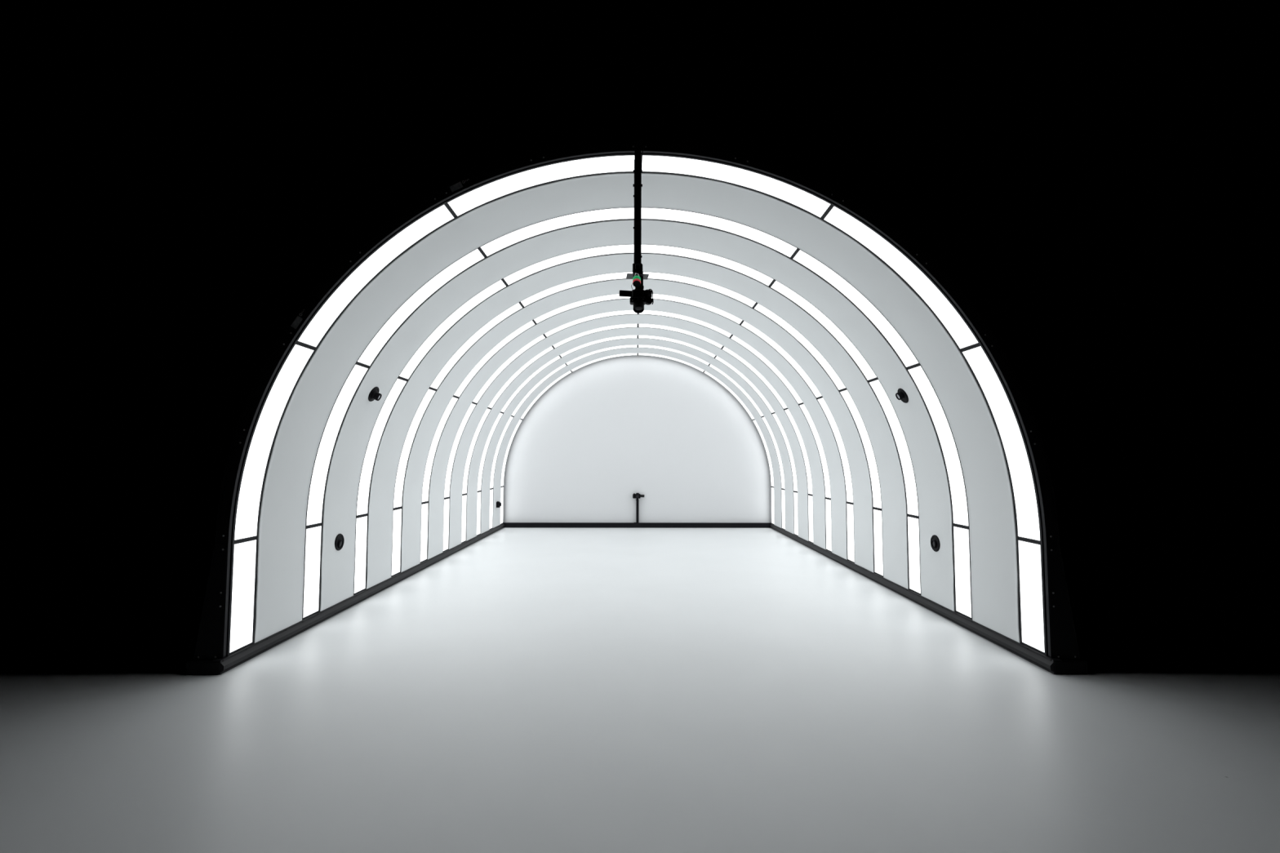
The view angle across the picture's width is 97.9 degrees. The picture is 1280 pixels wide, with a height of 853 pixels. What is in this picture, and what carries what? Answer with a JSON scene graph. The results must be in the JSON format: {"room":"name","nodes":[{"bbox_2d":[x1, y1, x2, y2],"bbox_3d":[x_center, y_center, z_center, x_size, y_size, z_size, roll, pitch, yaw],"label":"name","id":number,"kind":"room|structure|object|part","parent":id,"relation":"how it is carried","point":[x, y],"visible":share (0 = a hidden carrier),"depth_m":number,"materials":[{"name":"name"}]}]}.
{"room":"studio","nodes":[
{"label":"studio","id":0,"kind":"room"},
{"bbox_2d":[230,137,1022,446],"bbox_3d":[-0.029,0.017,8.043,5.895,3.771,8.194,0,-3,0],"label":"ceiling","id":1,"kind":"structure","parent":0,"point":[622,138],"depth_m":4.05,"materials":[{"name":"white"}]},
{"bbox_2d":[461,324,813,543],"bbox_3d":[-0.035,0.077,9.175,5.759,3.626,0.262,0,-3,0],"label":"arch","id":2,"kind":"object","parent":1,"relation":"attached to","point":[748,365],"visible":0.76,"depth_m":9.21,"materials":[{"name":"white"}]},
{"bbox_3d":[-2.874,1.495,9.079,0.017,0.742,0.229,0,-3,0],"label":"light panel","id":3,"kind":"part","parent":2,"relation":"part of","materials":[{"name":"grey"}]},
{"bbox_3d":[-2.686,0.400,9.143,0.391,1.393,0.229,0,-3,0],"label":"light panel","id":4,"kind":"part","parent":2,"relation":"part of","materials":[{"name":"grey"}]},
{"bbox_3d":[-1.970,-0.819,9.217,1.035,1.017,0.229,0,-3,0],"label":"light panel","id":5,"kind":"part","parent":2,"relation":"part of","materials":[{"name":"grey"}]},
{"bbox_3d":[-0.741,-1.512,9.264,1.386,0.377,0.229,0,-3,0],"label":"light panel","id":6,"kind":"part","parent":2,"relation":"part of","materials":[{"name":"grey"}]},
{"bbox_3d":[0.675,-1.510,9.272,1.386,0.377,0.229,0,-3,0],"label":"light panel","id":7,"kind":"part","parent":2,"relation":"part of","materials":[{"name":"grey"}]},
{"bbox_3d":[1.902,-0.812,9.239,1.035,1.017,0.229,0,-3,0],"label":"light panel","id":8,"kind":"part","parent":2,"relation":"part of","materials":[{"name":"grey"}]},
{"bbox_3d":[2.614,0.410,9.172,0.391,1.393,0.229,0,-3,0],"label":"light panel","id":9,"kind":"part","parent":2,"relation":"part of","materials":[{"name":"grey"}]},
{"bbox_3d":[2.799,1.506,9.110,0.017,0.742,0.229,0,-3,0],"label":"light panel","id":10,"kind":"part","parent":2,"relation":"part of","materials":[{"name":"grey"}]},
{"bbox_2d":[488,345,785,529],"bbox_3d":[-0.045,0.175,10.872,5.759,3.626,0.262,0,-3,0],"label":"arch","id":11,"kind":"object","parent":1,"relation":"attached to","point":[783,504],"visible":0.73,"depth_m":10.91,"materials":[{"name":"white"}]},
{"bbox_3d":[-2.884,1.593,10.776,0.017,0.742,0.229,0,-3,0],"label":"light panel","id":12,"kind":"part","parent":11,"relation":"part of","materials":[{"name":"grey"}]},
{"bbox_3d":[-2.695,0.498,10.840,0.391,1.393,0.229,0,-3,0],"label":"light panel","id":13,"kind":"part","parent":11,"relation":"part of","materials":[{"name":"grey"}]},
{"bbox_3d":[-1.980,-0.721,10.915,1.035,1.017,0.229,0,-3,0],"label":"light panel","id":14,"kind":"part","parent":11,"relation":"part of","materials":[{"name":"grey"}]},
{"bbox_3d":[-0.751,-1.414,10.961,1.386,0.377,0.229,0,-3,0],"label":"light panel","id":15,"kind":"part","parent":11,"relation":"part of","materials":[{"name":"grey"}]},
{"bbox_3d":[0.665,-1.412,10.969,1.386,0.377,0.229,0,-3,0],"label":"light panel","id":16,"kind":"part","parent":11,"relation":"part of","materials":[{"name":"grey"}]},
{"bbox_3d":[1.892,-0.714,10.936,1.035,1.017,0.229,0,-3,0],"label":"light panel","id":17,"kind":"part","parent":11,"relation":"part of","materials":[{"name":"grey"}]},
{"bbox_3d":[2.604,0.508,10.870,0.391,1.393,0.229,0,-3,0],"label":"light panel","id":18,"kind":"part","parent":11,"relation":"part of","materials":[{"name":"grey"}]},
{"bbox_3d":[2.790,1.604,10.807,0.017,0.742,0.229,0,-3,0],"label":"light panel","id":19,"kind":"part","parent":11,"relation":"part of","materials":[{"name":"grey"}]},
{"bbox_2d":[253,172,1020,643],"bbox_3d":[-0.009,-0.191,4.508,5.759,3.628,0.585,0,-3,0],"label":"bay","id":20,"kind":"object","parent":1,"relation":"attached to","point":[283,507],"visible":0.94,"depth_m":4.49,"materials":[{"name":"grey"}]},
{"bbox_2d":[365,253,908,589],"bbox_3d":[-0.019,-0.093,6.205,5.759,3.628,0.585,0,-3,0],"label":"bay","id":21,"kind":"object","parent":1,"relation":"attached to","point":[380,534],"visible":0.9,"depth_m":6.19,"materials":[{"name":"grey"}]},
{"bbox_2d":[466,327,808,541],"bbox_3d":[-0.038,0.103,9.600,5.759,3.628,0.585,0,-3,0],"label":"bay","id":22,"kind":"object","parent":1,"relation":"attached to","point":[802,481],"visible":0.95,"depth_m":9.60,"materials":[{"name":"grey"}]},
{"bbox_2d":[443,310,831,552],"bbox_3d":[-0.031,0.028,8.327,5.759,3.626,0.262,0,-3,0],"label":"arch","id":23,"kind":"object","parent":1,"relation":"attached to","point":[824,463],"visible":0.64,"depth_m":8.35,"materials":[{"name":"white"}]},
{"bbox_3d":[-2.870,1.446,8.230,0.017,0.742,0.229,0,-3,0],"label":"light panel","id":24,"kind":"part","parent":23,"relation":"part of","materials":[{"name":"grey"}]},
{"bbox_3d":[-2.681,0.351,8.294,0.391,1.393,0.229,0,-3,0],"label":"light panel","id":25,"kind":"part","parent":23,"relation":"part of","materials":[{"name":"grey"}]},
{"bbox_3d":[-1.965,-0.868,8.369,1.035,1.017,0.229,0,-3,0],"label":"light panel","id":26,"kind":"part","parent":23,"relation":"part of","materials":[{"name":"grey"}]},
{"bbox_3d":[-0.736,-1.561,8.416,1.386,0.377,0.229,0,-3,0],"label":"light panel","id":27,"kind":"part","parent":23,"relation":"part of","materials":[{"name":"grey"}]},
{"bbox_3d":[0.680,-1.559,8.424,1.386,0.377,0.229,0,-3,0],"label":"light panel","id":28,"kind":"part","parent":23,"relation":"part of","materials":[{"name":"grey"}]},
{"bbox_3d":[1.907,-0.861,8.390,1.035,1.017,0.229,0,-3,0],"label":"light panel","id":29,"kind":"part","parent":23,"relation":"part of","materials":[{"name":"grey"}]},
{"bbox_3d":[2.619,0.361,8.324,0.391,1.393,0.229,0,-3,0],"label":"light panel","id":30,"kind":"part","parent":23,"relation":"part of","materials":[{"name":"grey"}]},
{"bbox_3d":[2.804,1.457,8.262,0.017,0.742,0.229,0,-3,0],"label":"light panel","id":31,"kind":"part","parent":23,"relation":"part of","materials":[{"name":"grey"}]},
{"bbox_2d":[476,335,798,536],"bbox_3d":[-0.040,0.126,10.024,5.759,3.626,0.262,0,-3,0],"label":"arch","id":32,"kind":"object","parent":1,"relation":"attached to","point":[788,449],"visible":0.57,"depth_m":10.06,"materials":[{"name":"white"}]},
{"bbox_3d":[-2.879,1.544,9.927,0.017,0.742,0.229,0,-3,0],"label":"light panel","id":33,"kind":"part","parent":32,"relation":"part of","materials":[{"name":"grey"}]},
{"bbox_3d":[-2.690,0.449,9.991,0.391,1.393,0.229,0,-3,0],"label":"light panel","id":34,"kind":"part","parent":32,"relation":"part of","materials":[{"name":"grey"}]},
{"bbox_3d":[-1.975,-0.770,10.066,1.035,1.017,0.229,0,-3,0],"label":"light panel","id":35,"kind":"part","parent":32,"relation":"part of","materials":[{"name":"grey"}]},
{"bbox_3d":[-0.746,-1.463,10.113,1.386,0.377,0.229,0,-3,0],"label":"light panel","id":36,"kind":"part","parent":32,"relation":"part of","materials":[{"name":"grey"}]},
{"bbox_3d":[0.670,-1.461,10.121,1.386,0.377,0.229,0,-3,0],"label":"light panel","id":37,"kind":"part","parent":32,"relation":"part of","materials":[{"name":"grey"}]},
{"bbox_3d":[1.897,-0.763,10.088,1.035,1.017,0.229,0,-3,0],"label":"light panel","id":38,"kind":"part","parent":32,"relation":"part of","materials":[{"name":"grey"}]},
{"bbox_3d":[2.609,0.459,10.021,0.391,1.393,0.229,0,-3,0],"label":"light panel","id":39,"kind":"part","parent":32,"relation":"part of","materials":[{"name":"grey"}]},
{"bbox_3d":[2.794,1.555,9.959,0.017,0.742,0.229,0,-3,0],"label":"light panel","id":40,"kind":"part","parent":32,"relation":"part of","materials":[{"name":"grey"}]},
{"bbox_2d":[320,219,955,611],"bbox_3d":[-0.014,-0.142,5.357,5.759,3.628,0.585,0,-3,0],"label":"bay","id":41,"kind":"object","parent":1,"relation":"attached to","point":[337,566],"visible":0.9,"depth_m":5.34,"materials":[{"name":"grey"}]},
{"bbox_2d":[334,533,344,550],"bbox_3d":[-2.855,1.090,5.256,0.086,0.156,0.156,0,-3,0],"label":"camera","id":42,"kind":"object","parent":41,"relation":"attached to","point":[339,541],"visible":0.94,"depth_m":5.24,"materials":[{"name":"black plastic"}]},
{"bbox_2d":[368,386,382,401],"bbox_3d":[-2.559,-0.312,5.362,0.131,0.144,0.128,3,-5,-43],"label":"camera","id":43,"kind":"object","parent":41,"relation":"attached to","point":[374,394],"visible":1,"depth_m":5.33,"materials":[{"name":"black plastic"}]},
{"bbox_2d":[895,388,908,403],"bbox_3d":[2.537,-0.298,5.375,0.126,0.145,0.127,3,-5,-44],"label":"camera","id":44,"kind":"object","parent":41,"relation":"attached to","point":[901,395],"visible":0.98,"depth_m":5.35,"materials":[{"name":"black plastic"}]},
{"bbox_2d":[930,534,940,551],"bbox_3d":[2.824,1.109,5.293,0.081,0.156,0.156,0,-3,0],"label":"camera","id":45,"kind":"object","parent":41,"relation":"attached to","point":[935,541],"visible":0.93,"depth_m":5.28,"materials":[{"name":"black plastic"}]},
{"bbox_2d":[400,279,874,573],"bbox_3d":[-0.023,-0.044,7.054,5.759,3.628,0.585,0,-3,0],"label":"bay","id":46,"kind":"object","parent":1,"relation":"attached to","point":[859,468],"visible":0.91,"depth_m":7.04,"materials":[{"name":"grey"}]},
{"bbox_2d":[427,298,847,559],"bbox_3d":[-0.028,0.005,7.902,5.759,3.628,0.585,0,-3,0],"label":"bay","id":47,"kind":"object","parent":1,"relation":"attached to","point":[837,489],"visible":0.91,"depth_m":7.89,"materials":[{"name":"grey"}]},
{"bbox_2d":[448,314,826,549],"bbox_3d":[-0.033,0.054,8.751,5.759,3.628,0.585,0,-3,0],"label":"bay","id":48,"kind":"object","parent":1,"relation":"attached to","point":[815,467],"visible":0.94,"depth_m":8.74,"materials":[{"name":"grey"}]},
{"bbox_2d":[480,337,794,534],"bbox_3d":[-0.043,0.152,10.448,5.759,3.628,0.585,0,-3,0],"label":"bay","id":49,"kind":"object","parent":1,"relation":"attached to","point":[788,476],"visible":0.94,"depth_m":10.45,"materials":[{"name":"grey"}]},
{"bbox_2d":[493,347,782,528],"bbox_3d":[-0.048,0.201,11.297,5.759,3.628,0.585,0,-3,0],"label":"bay","id":50,"kind":"object","parent":1,"relation":"attached to","point":[775,463],"visible":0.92,"depth_m":11.30,"materials":[{"name":"grey"}]},
{"bbox_2d":[496,501,502,507],"bbox_3d":[-2.822,1.562,11.169,0.096,0.122,0.090,0,-3,0],"label":"camera","id":51,"kind":"object","parent":50,"relation":"attached to","point":[499,504],"visible":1,"depth_m":11.13,"materials":[{"name":"black plastic"}]},
{"bbox_2d":[502,355,771,523],"bbox_3d":[-0.051,0.281,11.966,5.776,3.729,0.042,0,-3,0],"label":"wall","id":52,"kind":"structure","parent":0,"point":[665,431],"depth_m":11.93,"materials":[{"name":"white fabric"}]},
{"bbox_2d":[0,482,1279,852],"bbox_3d":[-0.060,2.199,12.846,60.000,0.001,42.000,0,-3,0],"label":"floor","id":53,"kind":"structure","parent":0,"point":[523,690],"depth_m":3.43,"materials":[{"name":"white concrete"}]},
{"bbox_2d":[212,523,505,675],"bbox_3d":[-2.862,1.852,7.745,0.080,0.096,8.003,0,-3,0],"label":"baseboard","id":54,"kind":"structure","parent":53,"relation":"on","point":[227,663],"depth_m":5.00,"materials":[{"name":"black"}]},
{"bbox_2d":[226,152,1048,656],"bbox_3d":[-0.006,-0.217,4.084,5.759,3.626,0.262,0,-3,0],"label":"arch","id":55,"kind":"object","parent":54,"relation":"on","point":[246,510],"visible":0.76,"depth_m":4.09,"materials":[{"name":"white"}]},
{"bbox_3d":[-2.846,1.202,3.987,0.017,0.742,0.229,0,-3,0],"label":"light panel","id":56,"kind":"part","parent":55,"relation":"part of","materials":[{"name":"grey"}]},
{"bbox_3d":[-2.657,0.106,4.051,0.391,1.393,0.229,0,-3,0],"label":"light panel","id":57,"kind":"part","parent":55,"relation":"part of","materials":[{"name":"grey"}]},
{"bbox_3d":[-1.941,-1.113,4.126,1.035,1.017,0.229,0,-3,0],"label":"light panel","id":58,"kind":"part","parent":55,"relation":"part of","materials":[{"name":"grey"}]},
{"bbox_3d":[-0.712,-1.806,4.173,1.386,0.377,0.229,0,-3,0],"label":"light panel","id":59,"kind":"part","parent":55,"relation":"part of","materials":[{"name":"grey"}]},
{"bbox_3d":[0.704,-1.804,4.181,1.386,0.377,0.229,0,-3,0],"label":"light panel","id":60,"kind":"part","parent":55,"relation":"part of","materials":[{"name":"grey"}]},
{"bbox_3d":[1.931,-1.106,4.147,1.035,1.017,0.229,0,-3,0],"label":"light panel","id":61,"kind":"part","parent":55,"relation":"part of","materials":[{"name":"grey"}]},
{"bbox_3d":[2.643,0.116,4.081,0.391,1.393,0.229,0,-3,0],"label":"light panel","id":62,"kind":"part","parent":55,"relation":"part of","materials":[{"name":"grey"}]},
{"bbox_3d":[2.828,1.212,4.019,0.017,0.742,0.229,0,-3,0],"label":"light panel","id":63,"kind":"part","parent":55,"relation":"part of","materials":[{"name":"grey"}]},
{"bbox_2d":[302,207,972,620],"bbox_3d":[-0.011,-0.168,4.932,5.759,3.626,0.262,0,-3,0],"label":"arch","id":64,"kind":"object","parent":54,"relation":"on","point":[316,496],"visible":0.74,"depth_m":4.95,"materials":[{"name":"white"}]},
{"bbox_3d":[-2.850,1.250,4.836,0.017,0.742,0.229,0,-3,0],"label":"light panel","id":65,"kind":"part","parent":64,"relation":"part of","materials":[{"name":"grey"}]},
{"bbox_3d":[-2.662,0.155,4.900,0.391,1.393,0.229,0,-3,0],"label":"light panel","id":66,"kind":"part","parent":64,"relation":"part of","materials":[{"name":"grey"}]},
{"bbox_3d":[-1.946,-1.064,4.974,1.035,1.017,0.229,0,-3,0],"label":"light panel","id":67,"kind":"part","parent":64,"relation":"part of","materials":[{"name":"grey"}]},
{"bbox_3d":[-0.717,-1.757,5.021,1.386,0.377,0.229,0,-3,0],"label":"light panel","id":68,"kind":"part","parent":64,"relation":"part of","materials":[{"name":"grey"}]},
{"bbox_3d":[0.699,-1.755,5.029,1.386,0.377,0.229,0,-3,0],"label":"light panel","id":69,"kind":"part","parent":64,"relation":"part of","materials":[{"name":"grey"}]},
{"bbox_3d":[1.926,-1.057,4.996,1.035,1.017,0.229,0,-3,0],"label":"light panel","id":70,"kind":"part","parent":64,"relation":"part of","materials":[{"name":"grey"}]},
{"bbox_3d":[2.638,0.165,4.929,0.391,1.393,0.229,0,-3,0],"label":"light panel","id":71,"kind":"part","parent":64,"relation":"part of","materials":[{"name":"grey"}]},
{"bbox_3d":[2.823,1.261,4.867,0.017,0.742,0.229,0,-3,0],"label":"light panel","id":72,"kind":"part","parent":64,"relation":"part of","materials":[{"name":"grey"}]},
{"bbox_2d":[391,271,883,577],"bbox_3d":[-0.021,-0.070,6.630,5.759,3.626,0.262,0,-3,0],"label":"arch","id":73,"kind":"object","parent":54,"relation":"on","point":[402,464],"visible":0.69,"depth_m":6.65,"materials":[{"name":"white"}]},
{"bbox_3d":[-2.860,1.349,6.533,0.017,0.742,0.229,0,-3,0],"label":"light panel","id":74,"kind":"part","parent":73,"relation":"part of","materials":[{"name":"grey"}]},
{"bbox_3d":[-2.671,0.253,6.597,0.391,1.393,0.229,0,-3,0],"label":"light panel","id":75,"kind":"part","parent":73,"relation":"part of","materials":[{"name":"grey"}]},
{"bbox_3d":[-1.956,-0.966,6.672,1.035,1.017,0.229,0,-3,0],"label":"light panel","id":76,"kind":"part","parent":73,"relation":"part of","materials":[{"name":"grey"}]},
{"bbox_3d":[-0.727,-1.659,6.719,1.386,0.377,0.229,0,-3,0],"label":"light panel","id":77,"kind":"part","parent":73,"relation":"part of","materials":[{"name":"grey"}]},
{"bbox_3d":[0.689,-1.657,6.726,1.386,0.377,0.229,0,-3,0],"label":"light panel","id":78,"kind":"part","parent":73,"relation":"part of","materials":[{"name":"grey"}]},
{"bbox_3d":[1.917,-0.959,6.693,1.035,1.017,0.229,0,-3,0],"label":"light panel","id":79,"kind":"part","parent":73,"relation":"part of","materials":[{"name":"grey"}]},
{"bbox_3d":[2.628,0.263,6.627,0.391,1.393,0.229,0,-3,0],"label":"light panel","id":80,"kind":"part","parent":73,"relation":"part of","materials":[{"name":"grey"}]},
{"bbox_3d":[2.814,1.359,6.564,0.017,0.742,0.229,0,-3,0],"label":"light panel","id":81,"kind":"part","parent":73,"relation":"part of","materials":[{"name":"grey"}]},
{"bbox_2d":[353,244,921,595],"bbox_3d":[-0.016,-0.119,5.781,5.759,3.626,0.262,0,-3,0],"label":"arch","id":82,"kind":"object","parent":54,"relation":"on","point":[366,476],"visible":0.7,"depth_m":5.80,"materials":[{"name":"white"}]},
{"bbox_3d":[-2.855,1.300,5.684,0.017,0.742,0.229,0,-3,0],"label":"light panel","id":83,"kind":"part","parent":82,"relation":"part of","materials":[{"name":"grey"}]},
{"bbox_3d":[-2.666,0.204,5.749,0.391,1.393,0.229,0,-3,0],"label":"light panel","id":84,"kind":"part","parent":82,"relation":"part of","materials":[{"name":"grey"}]},
{"bbox_3d":[-1.951,-1.015,5.823,1.035,1.017,0.229,0,-3,0],"label":"light panel","id":85,"kind":"part","parent":82,"relation":"part of","materials":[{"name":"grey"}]},
{"bbox_3d":[-0.722,-1.708,5.870,1.386,0.377,0.229,0,-3,0],"label":"light panel","id":86,"kind":"part","parent":82,"relation":"part of","materials":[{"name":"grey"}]},
{"bbox_3d":[0.694,-1.706,5.878,1.386,0.377,0.229,0,-3,0],"label":"light panel","id":87,"kind":"part","parent":82,"relation":"part of","materials":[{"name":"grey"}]},
{"bbox_3d":[1.921,-1.008,5.845,1.035,1.017,0.229,0,-3,0],"label":"light panel","id":88,"kind":"part","parent":82,"relation":"part of","materials":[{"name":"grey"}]},
{"bbox_3d":[2.633,0.214,5.778,0.391,1.393,0.229,0,-3,0],"label":"light panel","id":89,"kind":"part","parent":82,"relation":"part of","materials":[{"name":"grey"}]},
{"bbox_3d":[2.818,1.310,5.716,0.017,0.742,0.229,0,-3,0],"label":"light panel","id":90,"kind":"part","parent":82,"relation":"part of","materials":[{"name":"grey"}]},
{"bbox_2d":[420,293,854,563],"bbox_3d":[-0.026,-0.021,7.478,5.759,3.626,0.262,0,-3,0],"label":"arch","id":91,"kind":"object","parent":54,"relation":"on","point":[427,477],"visible":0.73,"depth_m":7.50,"materials":[{"name":"white"}]},
{"bbox_3d":[-2.865,1.397,7.381,0.017,0.742,0.229,0,-3,0],"label":"light panel","id":92,"kind":"part","parent":91,"relation":"part of","materials":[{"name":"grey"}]},
{"bbox_3d":[-2.676,0.302,7.446,0.391,1.393,0.229,0,-3,0],"label":"light panel","id":93,"kind":"part","parent":91,"relation":"part of","materials":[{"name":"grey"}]},
{"bbox_3d":[-1.961,-0.917,7.520,1.035,1.017,0.229,0,-3,0],"label":"light panel","id":94,"kind":"part","parent":91,"relation":"part of","materials":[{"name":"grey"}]},
{"bbox_3d":[-0.731,-1.610,7.567,1.386,0.377,0.229,0,-3,0],"label":"light panel","id":95,"kind":"part","parent":91,"relation":"part of","materials":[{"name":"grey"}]},
{"bbox_3d":[0.685,-1.608,7.575,1.386,0.377,0.229,0,-3,0],"label":"light panel","id":96,"kind":"part","parent":91,"relation":"part of","materials":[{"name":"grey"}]},
{"bbox_3d":[1.912,-0.910,7.542,1.035,1.017,0.229,0,-3,0],"label":"light panel","id":97,"kind":"part","parent":91,"relation":"part of","materials":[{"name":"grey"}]},
{"bbox_3d":[2.623,0.312,7.475,0.391,1.393,0.229,0,-3,0],"label":"light panel","id":98,"kind":"part","parent":91,"relation":"part of","materials":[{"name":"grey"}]},
{"bbox_3d":[2.809,1.408,7.413,0.017,0.742,0.229,0,-3,0],"label":"light panel","id":99,"kind":"part","parent":91,"relation":"part of","materials":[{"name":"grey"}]},
{"bbox_2d":[500,353,774,524],"bbox_3d":[-0.050,0.224,11.721,5.759,3.626,0.262,0,-3,0],"label":"arch","id":100,"kind":"object","parent":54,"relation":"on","point":[624,354],"visible":0.6,"depth_m":11.76,"materials":[{"name":"white"}]},
{"bbox_3d":[-2.889,1.642,11.624,0.017,0.742,0.229,0,-3,0],"label":"light panel","id":101,"kind":"part","parent":100,"relation":"part of","materials":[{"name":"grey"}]},
{"bbox_3d":[-2.700,0.547,11.689,0.391,1.393,0.229,0,-3,0],"label":"light panel","id":102,"kind":"part","parent":100,"relation":"part of","materials":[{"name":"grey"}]},
{"bbox_3d":[-1.985,-0.672,11.763,1.035,1.017,0.229,0,-3,0],"label":"light panel","id":103,"kind":"part","parent":100,"relation":"part of","materials":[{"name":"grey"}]},
{"bbox_3d":[-0.755,-1.365,11.810,1.386,0.377,0.229,0,-3,0],"label":"light panel","id":104,"kind":"part","parent":100,"relation":"part of","materials":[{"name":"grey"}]},
{"bbox_3d":[0.660,-1.363,11.818,1.386,0.377,0.229,0,-3,0],"label":"light panel","id":105,"kind":"part","parent":100,"relation":"part of","materials":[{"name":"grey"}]},
{"bbox_3d":[1.888,-0.665,11.785,1.035,1.017,0.229,0,-3,0],"label":"light panel","id":106,"kind":"part","parent":100,"relation":"part of","materials":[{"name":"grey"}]},
{"bbox_3d":[2.599,0.557,11.718,0.391,1.393,0.229,0,-3,0],"label":"light panel","id":107,"kind":"part","parent":100,"relation":"part of","materials":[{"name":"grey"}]},
{"bbox_3d":[2.785,1.653,11.656,0.017,0.742,0.229,0,-3,0],"label":"light panel","id":108,"kind":"part","parent":100,"relation":"part of","materials":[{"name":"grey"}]},
{"bbox_2d":[186,137,1087,675],"bbox_3d":[-0.006,-0.206,3.969,6.082,3.779,0.206,0,-3,0],"label":"arch","id":109,"kind":"object","parent":53,"relation":"on","point":[211,641],"visible":1,"depth_m":3.94,"materials":[{"name":"black"}]},
{"bbox_3d":[-2.487,-0.625,3.918,0.140,0.178,0.002,0,-3,0],"label":"joint plate","id":110,"kind":"part","parent":109,"relation":"part of","materials":[{"name":"black"}]},
{"bbox_3d":[-1.430,-1.657,3.984,0.179,0.137,0.002,0,-3,0],"label":"joint plate","id":111,"kind":"part","parent":109,"relation":"part of","materials":[{"name":"black"}]},
{"bbox_2d":[626,140,648,288],"bbox_3d":[-0.018,-1.502,3.955,0.154,1.088,0.110,0,-3,-5],"label":"pole","id":112,"kind":"object","parent":109,"relation":"hanging from","point":[637,265],"visible":0.95,"depth_m":3.94,"materials":[{"name":"black paint"}]},
{"bbox_2d":[618,288,653,313],"bbox_3d":[-0.026,-0.898,3.889,0.240,0.208,0.094,0,-3,0],"label":"camera","id":113,"kind":"object","parent":112,"relation":"hanging from","point":[638,298],"visible":1,"depth_m":3.87,"materials":[{"name":"black plastic"}]},
{"bbox_3d":[-0.012,-0.921,3.864,0.090,0.057,0.018,0,-3,0],"label":"panel","id":114,"kind":"part","parent":113,"relation":"part of","materials":[{"name":"black plastic"}]},
{"bbox_3d":[-0.009,-0.820,3.876,0.062,0.025,0.057,0,-3,0],"label":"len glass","id":115,"kind":"part","parent":113,"relation":"part of","materials":[{"name":"black"}]},
{"bbox_2d":[632,272,640,287],"bbox_3d":[-0.022,-1.020,3.871,0.056,0.106,0.095,0,-3,1],"label":"signal light","id":116,"kind":"object","parent":112,"relation":"attached to","point":[637,277],"visible":1,"depth_m":3.85,"materials":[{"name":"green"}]},
{"bbox_3d":[-0.018,-1.057,3.929,0.154,0.003,0.110,0,-3,-5],"label":"cross plate","id":117,"kind":"part","parent":112,"relation":"part of","materials":[{"name":"grey"}]},
{"bbox_3d":[-0.003,-2.027,4.013,0.171,0.064,0.002,0,-3,0],"label":"joint plate","id":118,"kind":"part","parent":109,"relation":"part of","materials":[{"name":"black"}]},
{"bbox_3d":[1.423,-1.652,3.999,0.179,0.137,0.002,0,-3,0],"label":"joint plate","id":119,"kind":"part","parent":109,"relation":"part of","materials":[{"name":"black"}]},
{"bbox_3d":[2.477,-0.615,3.946,0.140,0.178,0.002,0,-3,0],"label":"joint plate","id":120,"kind":"part","parent":109,"relation":"part of","materials":[{"name":"black"}]},
{"bbox_2d":[502,522,770,528],"bbox_3d":[-0.054,2.088,11.790,5.725,0.099,0.066,0,-3,0],"label":"rail","id":121,"kind":"object","parent":53,"relation":"on","point":[526,525],"visible":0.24,"depth_m":11.76,"materials":[{"name":"black"}]},
{"bbox_2d":[633,498,639,523],"bbox_3d":[-0.077,1.761,11.801,0.104,0.556,0.064,0,-3,0],"label":"post","id":122,"kind":"object","parent":121,"relation":"on","point":[637,500],"visible":0.99,"depth_m":11.78,"materials":[{"name":"black paint"}]},
{"bbox_2d":[632,493,644,498],"bbox_3d":[-0.030,1.463,11.783,0.247,0.114,0.119,0,-3,0],"label":"camera","id":123,"kind":"object","parent":122,"relation":"attached to","point":[637,495],"visible":1,"depth_m":11.78,"materials":[{"name":"black plastic"}]},
{"bbox_2d":[769,523,1062,674],"bbox_3d":[2.800,1.863,7.776,0.080,0.096,8.003,0,-3,0],"label":"baseboard","id":124,"kind":"structure","parent":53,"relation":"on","point":[1045,662],"depth_m":5.04,"materials":[{"name":"black"}]}
]}

